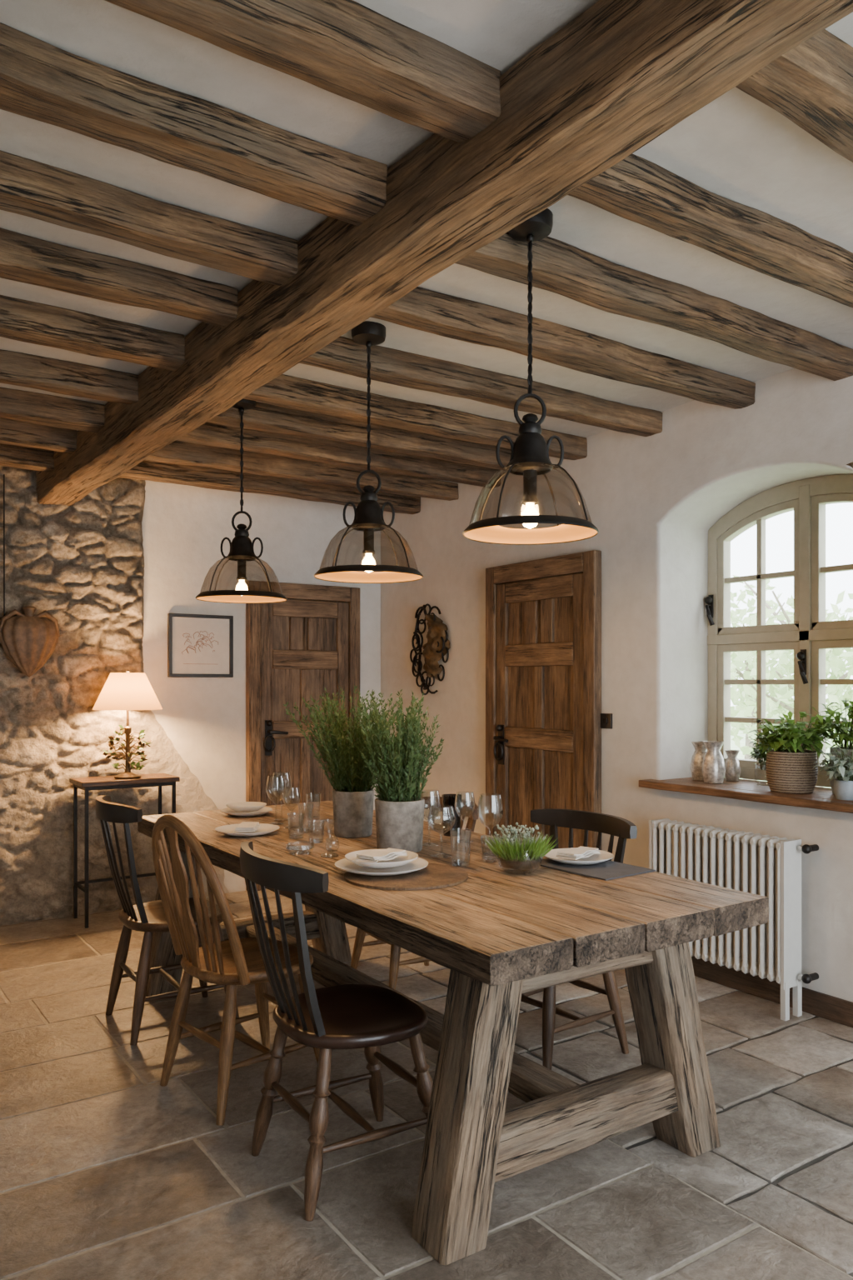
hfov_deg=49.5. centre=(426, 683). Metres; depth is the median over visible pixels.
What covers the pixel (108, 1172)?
floor
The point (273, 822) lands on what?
wine glass
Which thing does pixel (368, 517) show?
pendant lamp
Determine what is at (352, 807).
pot
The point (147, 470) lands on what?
joist
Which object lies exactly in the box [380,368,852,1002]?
wall
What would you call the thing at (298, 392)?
joist
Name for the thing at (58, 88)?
joist
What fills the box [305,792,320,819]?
tumbler
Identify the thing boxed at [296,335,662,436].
joist
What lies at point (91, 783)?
side table
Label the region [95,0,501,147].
joist
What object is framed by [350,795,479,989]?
dining chair
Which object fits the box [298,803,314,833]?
tumbler
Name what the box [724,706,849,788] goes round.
ground
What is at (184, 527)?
wall
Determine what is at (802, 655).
latches
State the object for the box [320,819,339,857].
glass candlestick
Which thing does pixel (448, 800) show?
tumbler
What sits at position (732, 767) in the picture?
glass vase
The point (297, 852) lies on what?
glass dish
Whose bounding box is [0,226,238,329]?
joist
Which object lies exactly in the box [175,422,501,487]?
joist
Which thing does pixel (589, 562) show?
door frame
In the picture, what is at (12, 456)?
joist
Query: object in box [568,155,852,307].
joist
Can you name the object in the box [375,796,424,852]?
pot
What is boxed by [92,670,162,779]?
table lamp
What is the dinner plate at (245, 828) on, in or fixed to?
on the dining table at (502, 936)
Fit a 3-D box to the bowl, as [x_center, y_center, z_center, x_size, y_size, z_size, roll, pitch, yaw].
[0.315,0.597,3.136,0.160,0.085,0.160,0,0,-34]
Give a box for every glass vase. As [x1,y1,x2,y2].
[690,740,707,780]
[702,740,725,783]
[725,750,740,780]
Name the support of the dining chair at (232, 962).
on the floor
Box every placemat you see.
[344,863,468,890]
[538,858,655,880]
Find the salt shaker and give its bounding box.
[325,834,339,851]
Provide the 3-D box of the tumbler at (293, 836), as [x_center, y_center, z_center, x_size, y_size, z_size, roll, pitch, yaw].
[-0.539,0.589,3.826,0.072,0.099,0.072,0,0,-34]
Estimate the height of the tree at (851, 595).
3.945 m
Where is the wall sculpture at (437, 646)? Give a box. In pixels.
[410,603,450,694]
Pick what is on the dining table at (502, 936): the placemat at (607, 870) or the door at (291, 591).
the placemat at (607, 870)
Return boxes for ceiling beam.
[34,0,852,506]
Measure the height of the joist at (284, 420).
0.122 m
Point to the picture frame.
(199, 645)
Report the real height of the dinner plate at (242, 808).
0.050 m
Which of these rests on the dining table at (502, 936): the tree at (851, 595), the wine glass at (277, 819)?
the wine glass at (277, 819)
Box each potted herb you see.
[283,685,405,838]
[356,689,444,852]
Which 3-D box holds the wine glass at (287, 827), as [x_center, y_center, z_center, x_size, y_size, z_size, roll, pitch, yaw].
[-0.597,0.548,4.089,0.080,0.179,0.080,0,0,-34]
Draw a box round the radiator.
[649,818,802,1020]
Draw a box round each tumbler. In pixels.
[287,812,304,839]
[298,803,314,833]
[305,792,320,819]
[307,820,324,843]
[442,793,461,836]
[450,828,471,866]
[480,835,499,862]
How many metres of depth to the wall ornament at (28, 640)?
5.32 m
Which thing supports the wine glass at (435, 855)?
on the dining table at (502, 936)
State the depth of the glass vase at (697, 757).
4.58 m
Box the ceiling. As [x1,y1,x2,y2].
[0,0,852,504]
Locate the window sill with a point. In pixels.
(822, 798)
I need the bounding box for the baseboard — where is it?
[690,955,852,1027]
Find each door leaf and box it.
[260,599,348,805]
[496,572,583,848]
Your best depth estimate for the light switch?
4.91 m
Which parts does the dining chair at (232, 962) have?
backrest, seat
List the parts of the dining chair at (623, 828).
backrest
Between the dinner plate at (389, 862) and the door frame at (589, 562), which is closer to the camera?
the dinner plate at (389, 862)
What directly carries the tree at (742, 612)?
on the ground
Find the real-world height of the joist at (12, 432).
0.123 m
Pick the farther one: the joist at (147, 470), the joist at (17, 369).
the joist at (147, 470)
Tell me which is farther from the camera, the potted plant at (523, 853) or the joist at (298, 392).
the joist at (298, 392)
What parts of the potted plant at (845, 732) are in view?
pot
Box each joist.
[0,24,386,228]
[0,150,298,285]
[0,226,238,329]
[0,295,184,369]
[0,349,139,405]
[0,386,105,433]
[0,419,76,452]
[0,443,54,471]
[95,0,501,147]
[118,460,420,514]
[144,440,459,502]
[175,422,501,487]
[207,401,511,470]
[242,373,587,459]
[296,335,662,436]
[369,286,756,410]
[458,232,852,381]
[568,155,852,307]
[737,35,852,159]
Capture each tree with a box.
[730,575,848,780]
[730,581,852,787]
[836,593,852,693]
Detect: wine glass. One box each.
[266,775,285,824]
[271,771,291,820]
[282,786,300,828]
[421,790,440,845]
[427,805,455,857]
[455,791,475,842]
[477,794,503,855]
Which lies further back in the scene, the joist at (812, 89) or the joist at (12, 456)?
the joist at (12, 456)
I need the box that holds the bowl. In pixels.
[495,850,543,874]
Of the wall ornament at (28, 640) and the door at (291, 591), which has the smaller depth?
the wall ornament at (28, 640)
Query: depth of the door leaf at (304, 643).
6.43 m
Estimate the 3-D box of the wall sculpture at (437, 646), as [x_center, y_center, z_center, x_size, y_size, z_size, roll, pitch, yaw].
[-0.004,-0.230,6.257,0.096,0.623,0.459,0,0,-34]
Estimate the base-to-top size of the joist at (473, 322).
0.120 m
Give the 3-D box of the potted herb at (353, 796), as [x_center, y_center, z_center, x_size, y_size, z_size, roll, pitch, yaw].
[-0.306,0.322,3.915,0.482,0.633,0.496,0,0,34]
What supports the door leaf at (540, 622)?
attached to the door frame at (589, 562)
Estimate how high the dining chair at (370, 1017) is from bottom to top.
0.932 m
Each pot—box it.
[332,788,374,838]
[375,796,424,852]
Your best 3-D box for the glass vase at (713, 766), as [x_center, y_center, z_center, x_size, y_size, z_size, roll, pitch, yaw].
[1.389,0.381,4.474,0.110,0.200,0.110,0,0,-34]
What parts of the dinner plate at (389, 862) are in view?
plate, plate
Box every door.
[245,580,359,890]
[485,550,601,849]
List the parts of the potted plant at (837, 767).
pot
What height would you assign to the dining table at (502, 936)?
0.759 m
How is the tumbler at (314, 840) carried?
on the dining table at (502, 936)
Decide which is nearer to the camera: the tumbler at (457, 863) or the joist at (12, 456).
the tumbler at (457, 863)
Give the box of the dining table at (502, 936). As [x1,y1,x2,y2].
[137,800,769,1265]
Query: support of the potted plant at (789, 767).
on the window sill
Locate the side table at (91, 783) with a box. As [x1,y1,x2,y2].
[69,773,179,928]
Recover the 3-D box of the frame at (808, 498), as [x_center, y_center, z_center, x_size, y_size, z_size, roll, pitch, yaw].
[1.826,-0.242,4.396,0.105,1.445,1.130,0,0,-34]
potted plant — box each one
[485,822,558,874]
[743,710,837,793]
[749,734,774,785]
[810,698,852,794]
[813,744,852,800]
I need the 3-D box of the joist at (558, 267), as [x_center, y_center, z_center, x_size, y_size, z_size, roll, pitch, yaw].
[0.858,-1.307,3.214,2.090,0.119,0.134,0,0,-34]
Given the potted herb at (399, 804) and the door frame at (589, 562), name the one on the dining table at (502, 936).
the potted herb at (399, 804)
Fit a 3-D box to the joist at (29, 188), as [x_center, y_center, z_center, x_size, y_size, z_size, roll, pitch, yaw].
[-1.648,-1.308,2.048,2.949,0.119,0.137,0,0,-34]
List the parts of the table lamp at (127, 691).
lamp shade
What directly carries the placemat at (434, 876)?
on the dining table at (502, 936)
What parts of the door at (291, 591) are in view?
handle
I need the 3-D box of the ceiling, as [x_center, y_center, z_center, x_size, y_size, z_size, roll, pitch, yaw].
[-0.260,-1.382,2.398,6.160,0.196,7.862,0,0,-34]
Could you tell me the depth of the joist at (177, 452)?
5.39 m
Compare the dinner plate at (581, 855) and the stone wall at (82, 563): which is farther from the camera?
the stone wall at (82, 563)
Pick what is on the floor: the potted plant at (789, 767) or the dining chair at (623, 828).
the dining chair at (623, 828)
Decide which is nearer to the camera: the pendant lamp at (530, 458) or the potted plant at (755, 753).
the pendant lamp at (530, 458)
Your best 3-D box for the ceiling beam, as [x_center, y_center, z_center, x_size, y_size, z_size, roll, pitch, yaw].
[-0.051,-1.213,2.521,0.455,0.306,7.440,0,0,-34]
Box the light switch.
[600,713,612,729]
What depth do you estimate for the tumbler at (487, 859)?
3.32 m
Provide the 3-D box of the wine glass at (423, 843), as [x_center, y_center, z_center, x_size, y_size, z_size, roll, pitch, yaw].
[0.011,0.531,3.656,0.092,0.214,0.092,0,0,-34]
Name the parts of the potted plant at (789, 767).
pot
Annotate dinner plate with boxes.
[215,821,279,836]
[220,801,272,816]
[335,848,428,875]
[544,845,614,864]
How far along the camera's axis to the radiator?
3.98 m
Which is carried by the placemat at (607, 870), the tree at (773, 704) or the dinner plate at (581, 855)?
the dinner plate at (581, 855)
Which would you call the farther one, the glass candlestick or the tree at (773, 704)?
the tree at (773, 704)
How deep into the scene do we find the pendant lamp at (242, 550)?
4.29 m
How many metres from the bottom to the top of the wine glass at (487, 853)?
0.224 m
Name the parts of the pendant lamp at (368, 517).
bulb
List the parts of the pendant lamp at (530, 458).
bulb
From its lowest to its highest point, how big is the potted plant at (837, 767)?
0.229 m
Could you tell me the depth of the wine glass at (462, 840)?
3.72 m
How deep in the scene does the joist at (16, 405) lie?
4.25 m
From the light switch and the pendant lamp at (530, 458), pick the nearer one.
the pendant lamp at (530, 458)
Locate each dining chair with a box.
[95,795,239,1045]
[151,814,330,1125]
[240,841,434,1221]
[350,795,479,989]
[520,808,637,1069]
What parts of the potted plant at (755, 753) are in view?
pot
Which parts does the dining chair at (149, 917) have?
backrest, seat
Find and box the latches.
[705,595,808,684]
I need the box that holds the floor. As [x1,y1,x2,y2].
[0,888,852,1279]
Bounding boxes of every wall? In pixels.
[0,465,228,925]
[140,480,380,892]
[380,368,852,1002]
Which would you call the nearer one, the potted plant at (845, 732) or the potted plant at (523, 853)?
the potted plant at (523, 853)
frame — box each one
[167,613,233,677]
[707,474,852,787]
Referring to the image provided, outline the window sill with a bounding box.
[639,777,852,813]
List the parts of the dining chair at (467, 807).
backrest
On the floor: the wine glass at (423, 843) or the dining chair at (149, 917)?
the dining chair at (149, 917)
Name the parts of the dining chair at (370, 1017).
backrest, seat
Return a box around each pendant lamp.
[195,399,287,603]
[314,321,423,583]
[462,208,599,544]
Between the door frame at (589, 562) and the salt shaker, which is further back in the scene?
the door frame at (589, 562)
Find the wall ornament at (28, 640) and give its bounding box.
[0,474,59,677]
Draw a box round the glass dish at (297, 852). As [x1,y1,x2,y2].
[285,841,314,854]
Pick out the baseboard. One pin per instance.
(836, 1009)
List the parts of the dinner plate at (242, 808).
plate, plate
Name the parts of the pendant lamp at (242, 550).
bulb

